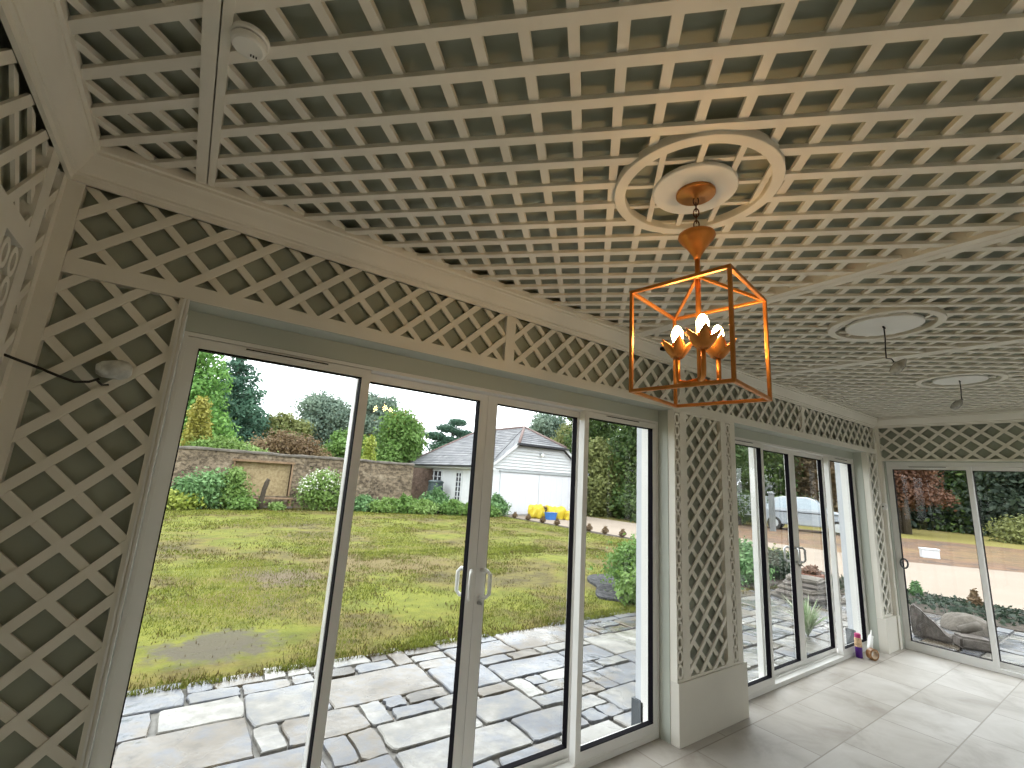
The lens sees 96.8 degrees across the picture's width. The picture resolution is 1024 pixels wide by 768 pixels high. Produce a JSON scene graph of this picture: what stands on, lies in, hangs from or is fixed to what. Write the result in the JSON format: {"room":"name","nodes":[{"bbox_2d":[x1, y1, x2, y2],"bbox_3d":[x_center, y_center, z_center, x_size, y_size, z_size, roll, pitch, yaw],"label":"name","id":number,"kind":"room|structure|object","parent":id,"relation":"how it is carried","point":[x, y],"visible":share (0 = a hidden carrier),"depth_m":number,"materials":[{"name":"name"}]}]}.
{"room":"sunroom","nodes":[
{"label":"sunroom","id":0,"kind":"room"},
{"bbox_2d":[0,19,53,146],"bbox_3d":[-0.879,0.282,0.044,0.200,2.800,3.664,12,-14,-34],"label":"wall","id":1,"kind":"structure","parent":0,"point":[4,40],"depth_m":1.26,"materials":[{"name":"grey paint"}]},
{"bbox_2d":[0,48,66,403],"bbox_3d":[-0.745,0.324,0.071,0.062,2.505,2.964,12,-14,-34],"label":"lattice wall panel","id":2,"kind":"object","parent":1,"relation":"attached to","point":[32,184],"visible":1,"depth_m":1.29,"materials":[{"name":"beige paint"}]},
{"bbox_2d":[0,0,100,178],"bbox_3d":[-0.610,-0.951,0.379,0.072,0.141,2.964,12,-14,-34],"label":"crown molding","id":3,"kind":"structure","parent":1,"relation":"attached to","point":[38,32],"depth_m":1.18,"materials":[{"name":"beige paint"}]},
{"bbox_2d":[58,162,879,767],"bbox_3d":[1.368,1.156,3.528,8.110,2.800,0.354,12,-14,-34],"label":"wall","id":4,"kind":"structure","parent":0,"point":[202,318],"depth_m":2.94,"materials":[{"name":"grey paint"}]},
{"bbox_2d":[0,179,189,767],"bbox_3d":[-1.433,0.566,1.413,0.399,2.500,0.068,12,-14,-34],"label":"lattice wall panel","id":5,"kind":"object","parent":4,"relation":"attached to","point":[77,460],"visible":0.99,"depth_m":1.45,"materials":[{"name":"beige paint"}]},
{"bbox_2d":[4,353,132,385],"bbox_3d":[-1.423,-0.059,1.440,0.341,0.096,0.068,14,-16,-40],"label":"wire","id":6,"kind":"object","parent":5,"relation":"attached to","point":[112,369],"visible":1,"depth_m":1.50,"materials":[{"name":"plastic"}]},
{"bbox_2d":[89,331,658,767],"bbox_3d":[-0.207,1.070,2.457,2.933,2.092,0.179,12,-14,-34],"label":"door","id":7,"kind":"structure","parent":4,"relation":"in","point":[570,754],"depth_m":2.40,"materials":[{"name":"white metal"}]},
{"bbox_2d":[245,348,329,365],"bbox_3d":[-0.977,-0.117,1.992,0.340,0.012,0.007,12,-14,-34],"label":"vent","id":8,"kind":"object","parent":7,"relation":"attached to","point":[266,353],"depth_m":1.99,"materials":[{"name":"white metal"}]},
{"bbox_2d":[606,415,639,422],"bbox_3d":[0.784,0.248,3.201,0.340,0.012,0.007,12,-14,-34],"label":"vent","id":9,"kind":"object","parent":7,"relation":"attached to","point":[614,418],"depth_m":3.20,"materials":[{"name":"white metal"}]},
{"bbox_2d":[61,186,874,453],"bbox_3d":[1.479,0.090,3.595,7.313,0.325,0.062,12,-14,-34],"label":"frieze","id":10,"kind":"object","parent":4,"relation":"attached to","point":[123,242],"visible":0.93,"depth_m":2.08,"materials":[{"name":"beige paint"}]},
{"bbox_2d":[68,146,877,428],"bbox_3d":[1.533,-0.141,3.589,7.410,0.141,0.072,12,-14,-34],"label":"crown molding","id":11,"kind":"structure","parent":4,"relation":"attached to","point":[117,170],"depth_m":2.05,"materials":[{"name":"beige paint"}]},
{"bbox_2d":[668,409,743,682],"bbox_3d":[1.446,1.139,3.398,0.815,1.808,0.062,12,-14,-34],"label":"lattice column","id":12,"kind":"structure","parent":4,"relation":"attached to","point":[706,636],"depth_m":3.34,"materials":[{"name":"beige paint"}]},
{"bbox_2d":[670,661,748,748],"bbox_3d":[1.393,2.205,3.177,0.843,0.370,0.074,12,-14,-34],"label":"column base","id":13,"kind":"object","parent":4,"relation":"attached to","point":[705,705],"depth_m":3.09,"materials":[{"name":"paint"}]},
{"bbox_2d":[735,437,868,699],"bbox_3d":[2.837,1.702,4.548,2.890,2.092,0.179,12,-14,-34],"label":"door","id":14,"kind":"structure","parent":4,"relation":"in","point":[770,678],"depth_m":4.57,"materials":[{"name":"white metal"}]},
{"bbox_2d":[861,428,892,617],"bbox_3d":[4.292,1.580,5.377,0.348,2.148,0.062,12,-14,-34],"label":"screen","id":15,"kind":"object","parent":4,"relation":"attached to","point":[876,530],"visible":1,"depth_m":5.30,"materials":[{"name":"beige paint"}]},
{"bbox_2d":[877,615,902,653],"bbox_3d":[4.254,2.804,5.120,0.412,0.350,0.106,12,-14,-34],"label":"baseboard","id":16,"kind":"structure","parent":4,"relation":"attached to","point":[889,628],"depth_m":5.04,"materials":[{"name":"paint"}]},
{"bbox_2d":[67,0,1023,407],"bbox_3d":[2.408,-0.489,2.528,8.130,0.150,3.724,12,-14,-34],"label":"ceiling","id":17,"kind":"structure","parent":0,"point":[809,15],"depth_m":1.36,"materials":[{"name":"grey paint"}]},
{"bbox_2d":[66,0,202,174],"bbox_3d":[-0.497,-0.991,0.467,0.340,0.026,2.964,12,-14,-34],"label":"trellis","id":18,"kind":"object","parent":17,"relation":"attached to","point":[89,20],"visible":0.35,"depth_m":1.23,"materials":[{"name":"beige paint"}]},
{"bbox_2d":[196,0,235,186],"bbox_3d":[-0.334,-0.966,0.581,0.060,0.056,2.964,12,-14,-34],"label":"ceiling strip","id":19,"kind":"object","parent":17,"relation":"attached to","point":[217,15],"visible":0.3,"depth_m":1.25,"materials":[{"name":"beige paint"}]},
{"bbox_2d":[229,20,269,60],"bbox_3d":[-0.645,-0.835,1.116,0.088,0.033,0.088,12,-14,-34],"label":"smoke detector","id":20,"kind":"object","parent":17,"relation":"attached to","point":[248,40],"visible":1,"depth_m":1.10,"materials":[{"name":"white plastic"}]},
{"bbox_2d":[215,0,1023,332],"bbox_3d":[0.671,-0.748,1.269,2.415,0.026,2.964,12,-14,-34],"label":"trellis","id":21,"kind":"object","parent":17,"relation":"attached to","point":[951,23],"visible":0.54,"depth_m":1.35,"materials":[{"name":"beige paint"}]},
{"bbox_2d":[614,129,785,233],"bbox_3d":[0.632,-0.677,1.575,0.542,0.032,0.542,12,-14,-34],"label":"ceiling rose","id":22,"kind":"object","parent":17,"relation":"attached to","point":[725,179],"visible":0.89,"depth_m":1.51,"materials":[{"name":"beige paint"}]},
{"bbox_2d":[629,181,772,407],"bbox_3d":[0.615,-0.311,1.503,0.320,0.719,0.320,-8,-17,44],"label":"lantern","id":23,"kind":"object","parent":22,"relation":"hanging from","point":[695,239],"visible":1,"depth_m":1.48,"materials":[{"name":"metal"}]},
{"bbox_2d":[634,212,1023,336],"bbox_3d":[1.690,-0.546,1.970,0.090,0.056,2.964,12,-14,-34],"label":"ceiling strip","id":24,"kind":"object","parent":17,"relation":"attached to","point":[963,244],"visible":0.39,"depth_m":2.02,"materials":[{"name":"beige paint"}]},
{"bbox_2d":[651,238,1023,374],"bbox_3d":[2.351,-0.400,2.423,1.540,0.026,2.964,12,-14,-34],"label":"trellis","id":25,"kind":"object","parent":17,"relation":"attached to","point":[1016,249],"visible":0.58,"depth_m":2.55,"materials":[{"name":"beige paint"}]},
{"bbox_2d":[827,307,946,340],"bbox_3d":[2.179,-0.350,2.667,0.542,0.032,0.542,12,-14,-34],"label":"ceiling rose","id":26,"kind":"object","parent":17,"relation":"attached to","point":[898,324],"visible":0.91,"depth_m":2.62,"materials":[{"name":"beige paint"}]},
{"bbox_2d":[882,326,906,374],"bbox_3d":[2.200,-0.196,2.611,0.056,0.295,0.093,12,-14,-34],"label":"hanging wire","id":27,"kind":"object","parent":26,"relation":"hanging from","point":[897,367],"visible":1,"depth_m":2.58,"materials":[{"name":"plastic"}]},
{"bbox_2d":[755,330,1023,377],"bbox_3d":[3.014,-0.271,2.880,0.090,0.056,2.964,12,-14,-34],"label":"ceiling strip","id":28,"kind":"object","parent":17,"relation":"attached to","point":[1002,340],"visible":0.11,"depth_m":3.18,"materials":[{"name":"beige paint"}]},
{"bbox_2d":[771,342,1023,416],"bbox_3d":[4.218,-0.013,3.705,2.875,0.026,2.964,12,-14,-34],"label":"trellis","id":29,"kind":"object","parent":17,"relation":"attached to","point":[929,404],"visible":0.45,"depth_m":4.07,"materials":[{"name":"beige paint"}]},
{"bbox_2d":[915,371,1008,387],"bbox_3d":[3.643,-0.040,3.703,0.542,0.032,0.542,12,-14,-34],"label":"ceiling rose","id":30,"kind":"object","parent":17,"relation":"attached to","point":[967,378],"visible":0.86,"depth_m":3.66,"materials":[{"name":"beige paint"}]},
{"bbox_2d":[589,648,1023,767],"bbox_3d":[2.197,2.214,1.787,7.870,0.120,3.414,12,-14,-34],"label":"floor","id":31,"kind":"structure","parent":0,"point":[904,708],"depth_m":3.37,"materials":[{"name":"tile"}]},
{"bbox_2d":[874,430,1023,648],"bbox_3d":[5.512,1.565,4.230,0.334,2.800,3.326,12,-14,-34],"label":"wall","id":32,"kind":"structure","parent":0,"point":[884,462],"depth_m":5.32,"materials":[{"name":"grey paint"}]},
{"bbox_2d":[874,422,1023,615],"bbox_3d":[5.337,1.411,4.277,0.062,2.153,2.964,12,-14,-34],"label":"lattice wall panel","id":33,"kind":"object","parent":32,"relation":"attached to","point":[994,441],"visible":1,"depth_m":5.16,"materials":[{"name":"beige paint"}]},
{"bbox_2d":[875,408,1023,428],"bbox_3d":[5.353,0.286,4.474,0.072,0.141,2.964,12,-14,-34],"label":"crown molding","id":34,"kind":"structure","parent":32,"relation":"attached to","point":[994,416],"depth_m":5.06,"materials":[{"name":"beige paint"}]},
{"bbox_2d":[886,462,1023,678],"bbox_3d":[5.365,1.817,4.346,0.179,2.094,2.680,12,-14,-34],"label":"door","id":35,"kind":"structure","parent":32,"relation":"in","point":[996,665],"depth_m":4.96,"materials":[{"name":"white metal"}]},
{"label":"outside","id":36,"kind":"structure","parent":0,"visible":0},
{"bbox_2d":[504,515,1023,609],"bbox_3d":[24.727,4.364,4.297,21.550,0.280,59.400,12,-14,-34],"label":"gravel drive","id":37,"kind":"structure","parent":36,"point":[1007,587],"depth_m":11.71,"materials":[{"name":"beige gravel"}]},
{"bbox_2d":[409,426,589,514],"bbox_3d":[-1.377,5.105,27.791,6.940,4.725,10.477,12,-14,-34],"label":"garage","id":38,"kind":"structure","parent":37,"relation":"on","point":[522,477],"depth_m":24.19,"materials":[{"name":"white paint"}]},
{"bbox_2d":[528,504,544,518],"bbox_3d":[1.166,6.064,21.738,0.828,0.675,0.774,12,-14,-34],"label":"sack","id":39,"kind":"object","parent":37,"relation":"on","point":[535,511],"visible":0.82,"depth_m":21.47,"materials":[{"name":"yellow plastic"}]},
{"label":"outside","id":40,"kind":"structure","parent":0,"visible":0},
{"bbox_2d":[587,514,1023,549],"bbox_3d":[3.956,7.168,23.436,155.000,0.320,155.000,12,-14,-34],"label":"field","id":41,"kind":"structure","parent":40,"point":[923,534],"depth_m":26.65,"materials":[{"name":"green plant"}]},
{"bbox_2d":[179,396,214,445],"bbox_3d":[-14.306,3.060,20.438,2.258,5.186,2.381,12,-14,-34],"label":"conifer","id":42,"kind":"object","parent":41,"relation":"on","point":[196,425],"visible":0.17,"depth_m":20.43,"materials":[{"name":"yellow plant"}]},
{"bbox_2d":[181,351,242,447],"bbox_3d":[-17.713,1.770,24.985,6.120,10.694,5.820,2,-12,10],"label":"conifer","id":43,"kind":"object","parent":41,"relation":"on","point":[204,386],"visible":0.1,"depth_m":25.07,"materials":[{"name":"green plant"}]},
{"bbox_2d":[180,434,278,451],"bbox_3d":[-12.706,3.985,20.305,4.129,3.419,1.971,12,-14,-34],"label":"bush","id":44,"kind":"object","parent":41,"relation":"on","point":[210,443],"visible":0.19,"depth_m":20.13,"materials":[{"name":"green plant"}]},
{"bbox_2d":[213,356,277,445],"bbox_3d":[-18.131,2.684,28.787,7.893,10.410,7.790,5,-12,-8],"label":"conifer","id":45,"kind":"object","parent":41,"relation":"on","point":[242,406],"visible":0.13,"depth_m":28.67,"materials":[{"name":"green plant"}]},
{"bbox_2d":[258,407,315,446],"bbox_3d":[-16.051,4.591,31.642,4.192,5.818,3.994,-6,-15,37],"label":"tree","id":46,"kind":"object","parent":41,"relation":"on","point":[284,421],"visible":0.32,"depth_m":31.15,"materials":[{"name":"green plant"}]},
{"bbox_2d":[246,428,334,456],"bbox_3d":[-11.822,4.244,23.893,4.978,3.959,2.175,12,-15,-36],"label":"bush","id":47,"kind":"object","parent":41,"relation":"on","point":[288,445],"visible":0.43,"depth_m":23.78,"materials":[{"name":"brown plant"}]},
{"bbox_2d":[170,446,414,507],"bbox_3d":[-14.301,3.085,15.536,23.140,2.443,0.540,12,-14,-34],"label":"wall","id":48,"kind":"structure","parent":41,"relation":"on","point":[379,479],"depth_m":18.83,"materials":[{"name":"beige brick"}]},
{"bbox_2d":[286,387,350,451],"bbox_3d":[-14.906,4.275,35.304,5.187,8.081,5.086,14,-16,-40],"label":"tree","id":49,"kind":"object","parent":41,"relation":"on","point":[327,413],"visible":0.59,"depth_m":34.61,"materials":[{"name":"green plant"}]},
{"bbox_2d":[320,428,376,458],"bbox_3d":[-9.861,4.631,26.441,3.087,4.364,3.509,-6,-15,38],"label":"tree","id":50,"kind":"object","parent":41,"relation":"on","point":[337,447],"visible":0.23,"depth_m":25.95,"materials":[{"name":"green plant"}]},
{"bbox_2d":[361,434,377,460],"bbox_3d":[-7.751,4.555,24.129,1.398,3.816,1.615,12,-14,-34],"label":"conifer","id":51,"kind":"object","parent":41,"relation":"on","point":[369,449],"visible":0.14,"depth_m":24.24,"materials":[{"name":"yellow plant"}]},
{"bbox_2d":[344,391,400,447],"bbox_3d":[-11.742,4.694,37.791,4.518,8.674,5.295,-7,-16,41],"label":"tree","id":52,"kind":"object","parent":41,"relation":"on","point":[376,404],"visible":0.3,"depth_m":37.47,"materials":[{"name":"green plant"}]},
{"bbox_2d":[371,405,429,462],"bbox_3d":[-7.436,4.573,30.569,5.031,6.471,4.279,9,-13,-25],"label":"tree","id":53,"kind":"object","parent":41,"relation":"on","point":[400,439],"visible":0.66,"depth_m":29.56,"materials":[{"name":"green plant"}]},
{"bbox_2d":[411,467,432,499],"bbox_3d":[-6.174,5.973,26.405,3.250,2.270,0.400,12,-14,-34],"label":"brick wall","id":54,"kind":"structure","parent":41,"relation":"on","point":[421,476],"depth_m":26.76,"materials":[{"name":"brown brick"}]},
{"bbox_2d":[422,418,472,452],"bbox_3d":[-5.840,6.747,42.656,3.329,7.386,6.068,-7,-16,41],"label":"pine","id":55,"kind":"object","parent":41,"relation":"on","point":[451,427],"visible":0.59,"depth_m":42.25,"materials":[{"name":"green plant"}]},
{"bbox_2d":[526,412,566,439],"bbox_3d":[4.046,6.871,45.121,6.488,9.377,5.626,1,-12,13],"label":"tree","id":56,"kind":"object","parent":41,"relation":"on","point":[545,424],"visible":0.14,"depth_m":44.81,"materials":[{"name":"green plant"}]},
{"bbox_2d":[550,422,572,448],"bbox_3d":[5.265,6.263,36.913,5.200,7.339,5.240,-8,-16,44],"label":"tree","id":57,"kind":"object","parent":41,"relation":"on","point":[560,440],"visible":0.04,"depth_m":36.16,"materials":[{"name":"green plant"}]},
{"bbox_2d":[115,619,1015,767],"bbox_3d":[3.445,2.116,-0.011,14.300,0.286,12.550,12,-14,-34],"label":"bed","id":58,"kind":"object","parent":41,"relation":"on","point":[154,717],"depth_m":3.04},
{"bbox_2d":[111,588,941,767],"bbox_3d":[0.815,2.739,4.448,13.216,0.058,2.360,12,-14,-34],"label":"patio","id":59,"kind":"structure","parent":58,"relation":"on","point":[212,731],"depth_m":3.38,"materials":[{"name":"stone"}]},
{"bbox_2d":[780,593,827,635],"bbox_3d":[3.737,2.925,5.753,0.664,0.490,0.837,-4,-14,32],"label":"spiky plant","id":60,"kind":"object","parent":59,"relation":"on","point":[810,617],"visible":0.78,"depth_m":5.70,"materials":[{"name":"green plant"}]},
{"bbox_2d":[770,590,845,604],"bbox_3d":[5.081,3.658,7.820,1.090,0.073,0.812,8,-12,-18],"label":"stone slab","id":61,"kind":"object","parent":59,"relation":"on","point":[843,601],"visible":0.25,"depth_m":7.58,"materials":[{"name":"stone"}]},
{"bbox_2d":[775,588,842,601],"bbox_3d":[5.050,3.575,7.795,0.967,0.069,0.756,11,-14,-30],"label":"stone slab","id":62,"kind":"object","parent":61,"relation":"on","point":[778,590],"visible":0.48,"depth_m":7.45,"materials":[{"name":"grey stone"}]},
{"bbox_2d":[777,583,833,595],"bbox_3d":[5.054,3.506,7.816,0.835,0.071,0.693,10,-13,-27],"label":"stone slab","id":63,"kind":"object","parent":62,"relation":"on","point":[811,592],"visible":0.3,"depth_m":7.50,"materials":[{"name":"stone"}]},
{"bbox_2d":[782,578,825,590],"bbox_3d":[5.080,3.452,7.894,0.637,0.075,0.725,-8,-16,43],"label":"stone slab","id":64,"kind":"object","parent":63,"relation":"on","point":[785,581],"visible":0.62,"depth_m":7.62,"materials":[{"name":"grey stone"}]},
{"bbox_2d":[786,573,825,584],"bbox_3d":[5.083,3.381,7.904,0.580,0.070,0.603,-7,-16,42],"label":"stone slab","id":65,"kind":"object","parent":64,"relation":"on","point":[814,580],"visible":0.73,"depth_m":7.72,"materials":[{"name":"stone"}]},
{"bbox_2d":[801,564,824,578],"bbox_3d":[5.686,3.655,8.621,0.406,0.464,0.400,12,-14,-34],"label":"plant","id":66,"kind":"object","parent":65,"relation":"on","point":[807,570],"visible":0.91,"depth_m":8.58,"materials":[{"name":"plant"}]},
{"bbox_2d":[912,622,1023,665],"bbox_3d":[8.091,2.873,2.907,3.070,0.058,8.460,12,-14,-34],"label":"patio","id":67,"kind":"structure","parent":58,"relation":"on","point":[1012,648],"depth_m":5.74,"materials":[{"name":"stone"}]},
{"bbox_2d":[909,603,952,643],"bbox_3d":[5.470,3.119,5.938,0.407,0.406,0.192,-6,-15,38],"label":"stone slab","id":68,"kind":"object","parent":67,"relation":"on","point":[922,625],"visible":0.97,"depth_m":5.92,"materials":[{"name":"grey stone"}]},
{"bbox_2d":[940,612,988,636],"bbox_3d":[6.440,3.366,6.443,0.480,0.234,0.563,12,-14,-34],"label":"boulder","id":69,"kind":"object","parent":67,"relation":"on","point":[950,620],"visible":0.82,"depth_m":6.37,"materials":[{"name":"stone"}]},
{"bbox_2d":[952,633,990,651],"bbox_3d":[5.722,3.206,5.651,0.365,0.144,0.272,0,-12,16],"label":"stone block","id":70,"kind":"object","parent":67,"relation":"on","point":[965,641],"visible":0.9,"depth_m":5.57,"materials":[{"name":"grey stone"}]},
{"bbox_2d":[957,621,982,633],"bbox_3d":[5.869,3.129,5.831,0.260,0.189,0.239,12,-14,-34],"label":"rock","id":71,"kind":"object","parent":70,"relation":"on","point":[972,627],"visible":0.98,"depth_m":5.76,"materials":[{"name":"grey stone"}]},
{"bbox_2d":[559,416,631,514],"bbox_3d":[6.586,4.105,31.245,7.134,10.604,7.552,-5,-14,34],"label":"tree","id":72,"kind":"object","parent":41,"relation":"on","point":[596,428],"visible":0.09,"depth_m":30.37,"materials":[{"name":"green plant"}]},
{"bbox_2d":[587,436,634,517],"bbox_3d":[5.483,5.790,27.502,3.755,5.371,3.976,-6,-15,37],"label":"tree","id":73,"kind":"object","parent":41,"relation":"on","point":[599,478],"visible":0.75,"depth_m":26.63,"materials":[{"name":"green plant"}]},
{"bbox_2d":[603,424,636,522],"bbox_3d":[8.616,3.498,26.342,6.751,10.090,7.285,4,-12,-3],"label":"tree","id":74,"kind":"object","parent":41,"relation":"on","point":[627,455],"visible":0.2,"depth_m":25.45,"materials":[{"name":"green plant"}]},
{"bbox_2d":[735,445,767,525],"bbox_3d":[12.679,3.764,29.706,7.783,11.761,9.018,-7,-16,41],"label":"tree","id":75,"kind":"object","parent":41,"relation":"on","point":[739,468],"visible":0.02,"depth_m":27.19,"materials":[{"name":"green plant"}]},
{"bbox_2d":[768,491,775,530],"bbox_3d":[13.577,6.630,23.745,0.320,2.020,0.320,12,-14,-34],"label":"gate post","id":76,"kind":"object","parent":41,"relation":"on","point":[771,501],"visible":0.97,"depth_m":23.67,"materials":[{"name":"grey stone"}]},
{"bbox_2d":[735,446,818,518],"bbox_3d":[20.137,5.385,36.840,9.299,11.897,9.672,5,-12,-5],"label":"tree","id":77,"kind":"object","parent":41,"relation":"on","point":[773,467],"visible":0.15,"depth_m":34.66,"materials":[{"name":"green plant"}]},
{"bbox_2d":[740,569,824,589],"bbox_3d":[5.387,4.255,9.973,3.520,0.250,1.680,12,-14,-34],"label":"soil","id":78,"kind":"object","parent":41,"relation":"on","point":[776,581],"visible":0.07,"depth_m":8.79,"materials":[{"name":"brown soil"}]},
{"bbox_2d":[739,536,777,589],"bbox_3d":[4.509,3.488,8.827,1.155,1.150,1.166,13,-15,-37],"label":"shrub","id":79,"kind":"object","parent":78,"relation":"on","point":[745,549],"visible":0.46,"depth_m":8.64,"materials":[{"name":"green plant"}]},
{"bbox_2d":[768,547,801,579],"bbox_3d":[5.501,3.826,9.588,1.297,0.711,1.008,12,-14,-34],"label":"shrub","id":80,"kind":"object","parent":78,"relation":"on","point":[776,558],"visible":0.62,"depth_m":9.35,"materials":[{"name":"green plant"}]},
{"bbox_2d":[766,496,839,535],"bbox_3d":[16.161,7.166,25.020,4.661,1.814,1.969,-5,-15,36],"label":"car","id":81,"kind":"object","parent":41,"relation":"on","point":[808,509],"visible":0.42,"depth_m":24.37,"materials":[{"name":"paint"}]},
{"bbox_2d":[780,454,837,511],"bbox_3d":[24.393,6.341,36.737,6.373,10.940,6.948,-6,-15,38],"label":"tree","id":82,"kind":"object","parent":41,"relation":"on","point":[808,485],"visible":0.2,"depth_m":35.71,"materials":[{"name":"brown plant"}]},
{"bbox_2d":[738,524,1023,572],"bbox_3d":[18.687,6.755,17.801,21.970,0.050,14.044,-3,-13,28],"label":"fallen leaves","id":83,"kind":"object","parent":41,"relation":"on","point":[951,554],"visible":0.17,"depth_m":18.57,"materials":[{"name":"brown plant"}]},
{"bbox_2d":[918,547,939,558],"bbox_3d":[14.577,5.906,15.879,0.508,0.322,0.323,-2,-13,25],"label":"box","id":84,"kind":"object","parent":83,"relation":"on","point":[933,553],"visible":0.99,"depth_m":15.77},
{"bbox_2d":[894,470,960,534],"bbox_3d":[25.039,5.147,29.878,5.915,9.055,5.968,-2,-13,23],"label":"maple","id":85,"kind":"object","parent":41,"relation":"on","point":[913,487],"visible":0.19,"depth_m":28.01,"materials":[{"name":"red plant"}]},
{"bbox_2d":[839,578,1023,632],"bbox_3d":[10.015,3.514,4.713,2.120,0.305,12.900,12,-14,-34],"label":"soil","id":86,"kind":"object","parent":41,"relation":"on","point":[1018,628],"depth_m":7.56,"materials":[{"name":"brown soil"}]},
{"bbox_2d":[832,574,1023,625],"bbox_3d":[9.708,3.498,5.463,2.470,0.245,11.542,12,-14,-34],"label":"ground cover","id":87,"kind":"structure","parent":86,"relation":"on","point":[1001,612],"depth_m":7.82,"materials":[{"name":"green plant"}]},
{"bbox_2d":[909,470,973,533],"bbox_3d":[33.925,7.295,38.797,11.792,16.226,10.560,6,-12,-9],"label":"evergreen","id":88,"kind":"object","parent":41,"relation":"on","point":[917,516],"visible":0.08,"depth_m":34.59,"materials":[{"name":"green plant"}]},
{"bbox_2d":[916,470,1021,535],"bbox_3d":[37.118,6.245,36.133,10.624,16.828,11.226,-2,-13,23],"label":"evergreen","id":89,"kind":"object","parent":41,"relation":"on","point":[958,475],"visible":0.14,"depth_m":33.92,"materials":[{"name":"green plant"}]},
{"bbox_2d":[939,471,1023,536],"bbox_3d":[37.039,5.888,32.176,10.699,15.483,9.701,8,-13,-22],"label":"evergreen","id":90,"kind":"object","parent":41,"relation":"on","point":[1009,500],"visible":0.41,"depth_m":31.52,"materials":[{"name":"green plant"}]},
{"bbox_2d":[982,513,1023,544],"bbox_3d":[29.565,8.504,25.510,4.656,3.435,3.734,-2,-13,25],"label":"bush","id":91,"kind":"object","parent":41,"relation":"on","point":[1014,531],"visible":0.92,"depth_m":26.00,"materials":[{"name":"green plant"}]},
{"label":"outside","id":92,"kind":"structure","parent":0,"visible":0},
{"bbox_2d":[126,506,778,696],"bbox_3d":[-11.379,2.551,7.214,34.420,0.075,16.531,12,-14,-34],"label":"lawn","id":93,"kind":"structure","parent":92,"point":[172,655],"depth_m":6.57,"materials":[{"name":"green plant"}]},
{"bbox_2d":[166,483,206,509],"bbox_3d":[-11.518,3.944,15.543,2.048,1.167,1.352,12,-14,-34],"label":"shrub","id":94,"kind":"object","parent":93,"relation":"on","point":[178,501],"visible":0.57,"depth_m":15.38,"materials":[{"name":"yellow plant"}]},
{"bbox_2d":[171,466,234,508],"bbox_3d":[-11.029,3.807,16.248,2.348,1.857,1.730,12,-14,-34],"label":"shrub","id":95,"kind":"object","parent":93,"relation":"on","point":[202,484],"visible":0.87,"depth_m":15.99,"materials":[{"name":"green plant"}]},
{"bbox_2d":[210,464,264,510],"bbox_3d":[-10.291,3.929,16.840,1.988,1.892,1.438,13,-15,-38],"label":"shrub","id":96,"kind":"object","parent":93,"relation":"on","point":[237,476],"visible":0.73,"depth_m":16.64,"materials":[{"name":"green plant"}]},
{"bbox_2d":[218,495,260,509],"bbox_3d":[-9.926,4.415,16.627,1.083,0.803,1.191,-4,-14,32],"label":"shrub","id":97,"kind":"object","parent":93,"relation":"on","point":[242,503],"visible":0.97,"depth_m":16.41,"materials":[{"name":"green plant"}]},
{"bbox_2d":[288,466,341,510],"bbox_3d":[-7.808,4.409,18.613,2.481,2.066,1.758,12,-14,-34],"label":"shrub","id":98,"kind":"object","parent":93,"relation":"on","point":[314,486],"visible":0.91,"depth_m":18.25,"materials":[{"name":"green plant"}]},
{"bbox_2d":[354,494,378,511],"bbox_3d":[-6.250,5.115,19.272,1.772,0.961,1.288,7,-12,-15],"label":"shrub","id":99,"kind":"object","parent":93,"relation":"on","point":[361,501],"visible":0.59,"depth_m":19.00,"materials":[{"name":"green plant"}]},
{"bbox_2d":[366,496,401,512],"bbox_3d":[-5.316,5.173,19.223,1.714,0.826,1.420,12,-14,-34],"label":"shrub","id":100,"kind":"object","parent":93,"relation":"on","point":[384,505],"visible":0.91,"depth_m":18.98,"materials":[{"name":"green plant"}]},
{"bbox_2d":[390,492,418,513],"bbox_3d":[-4.610,5.223,19.721,1.750,1.082,1.271,15,-16,-42],"label":"shrub","id":101,"kind":"object","parent":93,"relation":"on","point":[405,501],"visible":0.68,"depth_m":19.42,"materials":[{"name":"green plant"}]},
{"bbox_2d":[408,498,441,514],"bbox_3d":[-3.807,5.383,19.898,1.732,0.834,1.336,11,-14,-31],"label":"shrub","id":102,"kind":"object","parent":93,"relation":"on","point":[424,506],"visible":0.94,"depth_m":19.60,"materials":[{"name":"green plant"}]},
{"bbox_2d":[418,483,449,513],"bbox_3d":[-3.456,5.345,20.696,1.312,1.659,1.628,-2,-13,26],"label":"shrub","id":103,"kind":"object","parent":93,"relation":"on","point":[437,495],"visible":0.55,"depth_m":20.52,"materials":[{"name":"green plant"}]},
{"bbox_2d":[435,498,464,515],"bbox_3d":[-2.621,5.539,20.324,1.715,0.928,1.249,8,-13,-20],"label":"shrub","id":104,"kind":"object","parent":93,"relation":"on","point":[448,508],"visible":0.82,"depth_m":20.03,"materials":[{"name":"green plant"}]},
{"bbox_2d":[491,492,511,516],"bbox_3d":[-0.762,5.728,21.395,1.709,1.275,1.305,13,-15,-37],"label":"shrub","id":105,"kind":"object","parent":93,"relation":"on","point":[501,503],"visible":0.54,"depth_m":21.26,"materials":[{"name":"green plant"}]},
{"bbox_2d":[587,574,630,601],"bbox_3d":[1.877,3.470,7.802,1.087,0.050,2.193,3,-12,3],"label":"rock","id":106,"kind":"object","parent":93,"relation":"on","point":[608,593],"visible":0.38,"depth_m":7.56,"materials":[{"name":"grey stone"}]},
{"bbox_2d":[586,533,635,589],"bbox_3d":[2.240,3.068,7.706,1.295,1.105,1.743,-6,-15,37],"label":"shrub","id":107,"kind":"object","parent":93,"relation":"on","point":[627,552],"visible":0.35,"depth_m":7.40,"materials":[{"name":"green plant"}]},
{"bbox_2d":[608,562,635,606],"bbox_3d":[1.860,3.043,6.794,0.900,0.701,0.694,12,-14,-34],"label":"shrub","id":108,"kind":"object","parent":93,"relation":"on","point":[626,589],"visible":0.44,"depth_m":6.67,"materials":[{"name":"green plant"}]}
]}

